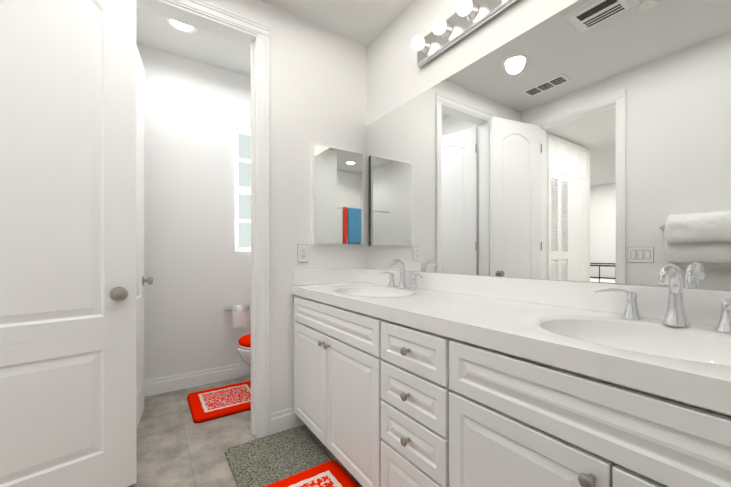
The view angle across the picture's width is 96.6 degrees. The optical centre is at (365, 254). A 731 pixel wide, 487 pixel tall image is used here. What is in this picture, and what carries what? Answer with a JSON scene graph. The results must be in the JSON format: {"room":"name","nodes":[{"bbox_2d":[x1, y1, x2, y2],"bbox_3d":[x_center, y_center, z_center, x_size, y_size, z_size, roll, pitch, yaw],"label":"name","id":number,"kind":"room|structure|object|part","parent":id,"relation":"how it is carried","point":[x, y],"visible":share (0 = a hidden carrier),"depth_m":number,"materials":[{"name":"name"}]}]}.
{"room":"bathroom","nodes":[
{"label":"bathroom","id":0,"kind":"room"},
{"bbox_2d":[136,43,234,379],"bbox_3d":[-1.639,-0.266,2.691,1.040,2.750,0.120,0,0,-34],"label":"wall","id":1,"kind":"structure","parent":0,"point":[189,190],"depth_m":2.72,"materials":[{"name":"white paint"}]},
{"bbox_2d":[144,363,250,396],"bbox_3d":[-1.260,1.047,2.861,1.619,0.125,0.017,0,0,-34],"label":"baseboard","id":2,"kind":"structure","parent":1,"relation":"attached to","point":[155,386],"depth_m":2.74,"materials":[{"name":"white paint"}]},
{"bbox_2d":[235,251,250,363],"bbox_3d":[-0.957,0.539,3.146,0.600,1.140,0.120,0,0,-34],"label":"wall","id":3,"kind":"structure","parent":1,"relation":"attached to","point":[242,277],"depth_m":2.96,"materials":[{"name":"white paint"}]},
{"bbox_2d":[224,304,249,327],"bbox_3d":[-1.129,0.534,2.881,0.214,0.190,0.128,0,0,-34],"label":"toilet paper holder","id":4,"kind":"object","parent":3,"relation":"attached to","point":[238,313],"visible":1,"depth_m":2.83,"materials":[{"name":"white paper"}]},
{"bbox_2d":[235,128,250,251],"bbox_3d":[-0.956,-0.596,3.143,0.600,1.130,0.055,0,0,-34],"label":"window","id":5,"kind":"structure","parent":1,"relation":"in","point":[242,190],"depth_m":3.03,"materials":[{"name":"white glass"}]},
{"bbox_2d":[136,8,250,76],"bbox_3d":[-1.309,-1.691,2.933,1.860,0.100,2.081,0,0,-34],"label":"ceiling","id":6,"kind":"structure","parent":0,"point":[157,32],"depth_m":2.54,"materials":[{"name":"white paint"}]},
{"bbox_2d":[166,18,197,32],"bbox_3d":[-1.298,-1.636,2.304,0.200,0.008,0.200,0,0,-34],"label":"recessed light","id":7,"kind":"object","parent":6,"relation":"in","point":[179,26],"visible":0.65,"depth_m":2.34,"materials":[{"name":"white plastic"}]},
{"bbox_2d":[235,73,250,130],"bbox_3d":[-0.957,-1.401,3.144,0.600,0.480,0.120,0,0,-34],"label":"wall","id":8,"kind":"structure","parent":0,"point":[242,101],"depth_m":2.97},
{"bbox_2d":[128,376,362,486],"bbox_3d":[-2.516,1.161,0.004,7.120,0.100,5.620,0,0,-34],"label":"floor","id":9,"kind":"structure","parent":0,"point":[177,446],"depth_m":1.93,"materials":[{"name":"tile"}]},
{"bbox_2d":[187,381,250,422],"bbox_3d":[-1.046,1.094,2.474,0.505,0.030,0.490,0,0,-34],"label":"area rug","id":10,"kind":"object","parent":9,"relation":"on","point":[214,403],"visible":0.71,"depth_m":2.40,"materials":[{"name":"red fabric"}]},
{"bbox_2d":[237,334,250,366],"bbox_3d":[-0.666,0.717,2.727,0.769,0.785,0.450,0,0,-34],"label":"toilet","id":11,"kind":"object","parent":9,"relation":"on","point":[244,347],"visible":0.06,"depth_m":2.48,"materials":[{"name":"ceramic"}]},
{"bbox_3d":[-0.778,0.674,2.652,0.489,0.052,0.374,0,0,-34],"label":"lid","id":12,"kind":"part","parent":11,"relation":"part of","materials":[{"name":"red fur"}]},
{"bbox_2d":[225,426,332,486],"bbox_3d":[-0.293,1.101,1.501,0.470,0.016,1.125,0,0,-34],"label":"area rug","id":13,"kind":"object","parent":9,"relation":"on","point":[269,459],"visible":0.9,"depth_m":1.76,"materials":[{"name":"grey carpet"}]},
{"bbox_2d":[264,461,358,486],"bbox_3d":[-0.157,1.080,1.333,0.410,0.026,0.635,0,0,-34],"label":"area rug","id":14,"kind":"object","parent":13,"relation":"on","point":[331,474],"visible":1,"depth_m":1.55,"materials":[{"name":"red fabric"}]},
{"bbox_2d":[292,259,730,486],"bbox_3d":[0.390,0.567,1.290,0.610,1.086,2.297,0,0,-34],"label":"bathroom vanity","id":15,"kind":"object","parent":9,"relation":"on","point":[403,377],"visible":1,"depth_m":0.96,"materials":[{"name":"white paint"}]},
{"bbox_2d":[292,282,730,415],"bbox_3d":[0.403,0.268,1.298,0.579,0.135,2.297,0,0,-34],"label":"countertop","id":16,"kind":"structure","parent":15,"relation":"on","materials":[{"name":"stone"}]},
{"bbox_2d":[381,259,422,290],"bbox_3d":[0.184,0.112,1.911,0.150,0.176,0.391,0,0,-34],"label":"faucet","id":17,"kind":"object","parent":16,"relation":"on","point":[402,286],"depth_m":1.92,"materials":[{"name":"silver metal"}]},
{"bbox_2d":[595,264,730,333],"bbox_3d":[0.852,0.113,0.908,0.150,0.176,0.391,0,0,-34],"label":"faucet","id":18,"kind":"object","parent":16,"relation":"on","point":[675,319],"depth_m":0.92,"materials":[{"name":"silver metal"}]},
{"bbox_2d":[164,0,366,413],"bbox_3d":[-0.639,-0.265,2.059,1.475,2.750,0.120,0,0,-34],"label":"wall","id":19,"kind":"structure","parent":0,"point":[318,84],"depth_m":2.11,"materials":[{"name":"white paint"}]},
{"bbox_2d":[0,0,136,486],"bbox_3d":[-1.334,-0.111,1.349,0.159,2.418,0.635,0,0,44],"label":"entry door","id":20,"kind":"structure","parent":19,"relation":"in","point":[68,385],"depth_m":1.39,"materials":[{"name":"white paint"}]},
{"bbox_3d":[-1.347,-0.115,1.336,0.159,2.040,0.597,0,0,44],"label":"knob","id":21,"kind":"part","parent":20,"relation":"part of","materials":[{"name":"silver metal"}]},
{"bbox_2d":[136,45,152,426],"bbox_3d":[-1.440,-0.111,2.009,0.159,2.418,0.665,0,0,-27],"label":"door","id":22,"kind":"structure","parent":19,"relation":"in","point":[140,280],"depth_m":2.17,"materials":[{"name":"white paint"}]},
{"bbox_3d":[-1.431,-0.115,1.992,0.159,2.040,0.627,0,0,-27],"label":"knob","id":23,"kind":"part","parent":22,"relation":"part of","materials":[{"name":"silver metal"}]},
{"bbox_2d":[136,0,269,437],"bbox_3d":[-0.973,-0.147,1.837,0.819,2.513,0.163,0,0,-34],"label":"door frame","id":24,"kind":"structure","parent":19,"relation":"attached to","point":[259,43],"depth_m":1.98,"materials":[{"name":"white paint"}]},
{"bbox_2d":[270,408,298,425],"bbox_3d":[-0.373,1.047,2.319,0.707,0.125,0.014,0,0,-34],"label":"baseboard","id":25,"kind":"structure","parent":19,"relation":"attached to","point":[283,420],"depth_m":2.05,"materials":[{"name":"white paint"}]},
{"bbox_2d":[298,244,307,261],"bbox_3d":[-0.410,-0.011,2.135,0.073,0.119,0.008,0,0,-34],"label":"electrical outlet plate","id":26,"kind":"object","parent":19,"relation":"attached to","point":[302,252],"visible":1,"depth_m":2.13,"materials":[{"name":"white plastic"}]},
{"bbox_2d":[311,143,363,244],"bbox_3d":[-0.186,-0.406,2.272,0.414,0.670,0.026,0,0,-34],"label":"medicine cabinet mirror","id":27,"kind":"object","parent":19,"relation":"attached to","point":[337,196],"visible":0.98,"depth_m":2.25,"materials":[{"name":"silver mirror"}]},
{"bbox_2d":[292,268,730,325],"bbox_3d":[0.405,0.150,1.299,0.575,0.100,2.297,0,0,-34],"label":"backsplash","id":28,"kind":"structure","parent":19,"relation":"attached to","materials":[{"name":"stone"}]},
{"bbox_2d":[260,0,413,45],"bbox_3d":[-1.940,-1.598,-0.864,7.120,0.100,3.539,0,0,-34],"label":"ceiling","id":29,"kind":"structure","parent":0,"point":[365,22],"depth_m":2.09,"materials":[{"name":"white paint"}]},
{"bbox_2d":[366,0,730,290],"bbox_3d":[0.394,-0.265,1.942,0.126,2.750,5.620,0,0,-34],"label":"wall","id":30,"kind":"structure","parent":0,"point":[585,140],"depth_m":1.28,"materials":[{"name":"white"}]},
{"bbox_2d":[411,0,517,66],"bbox_3d":[0.537,-1.180,1.496,0.138,0.150,0.970,0,0,-34],"label":"sconce","id":31,"kind":"object","parent":30,"relation":"attached to","point":[466,18],"visible":1,"depth_m":1.65,"materials":[{"name":"silver metal"}]}
]}

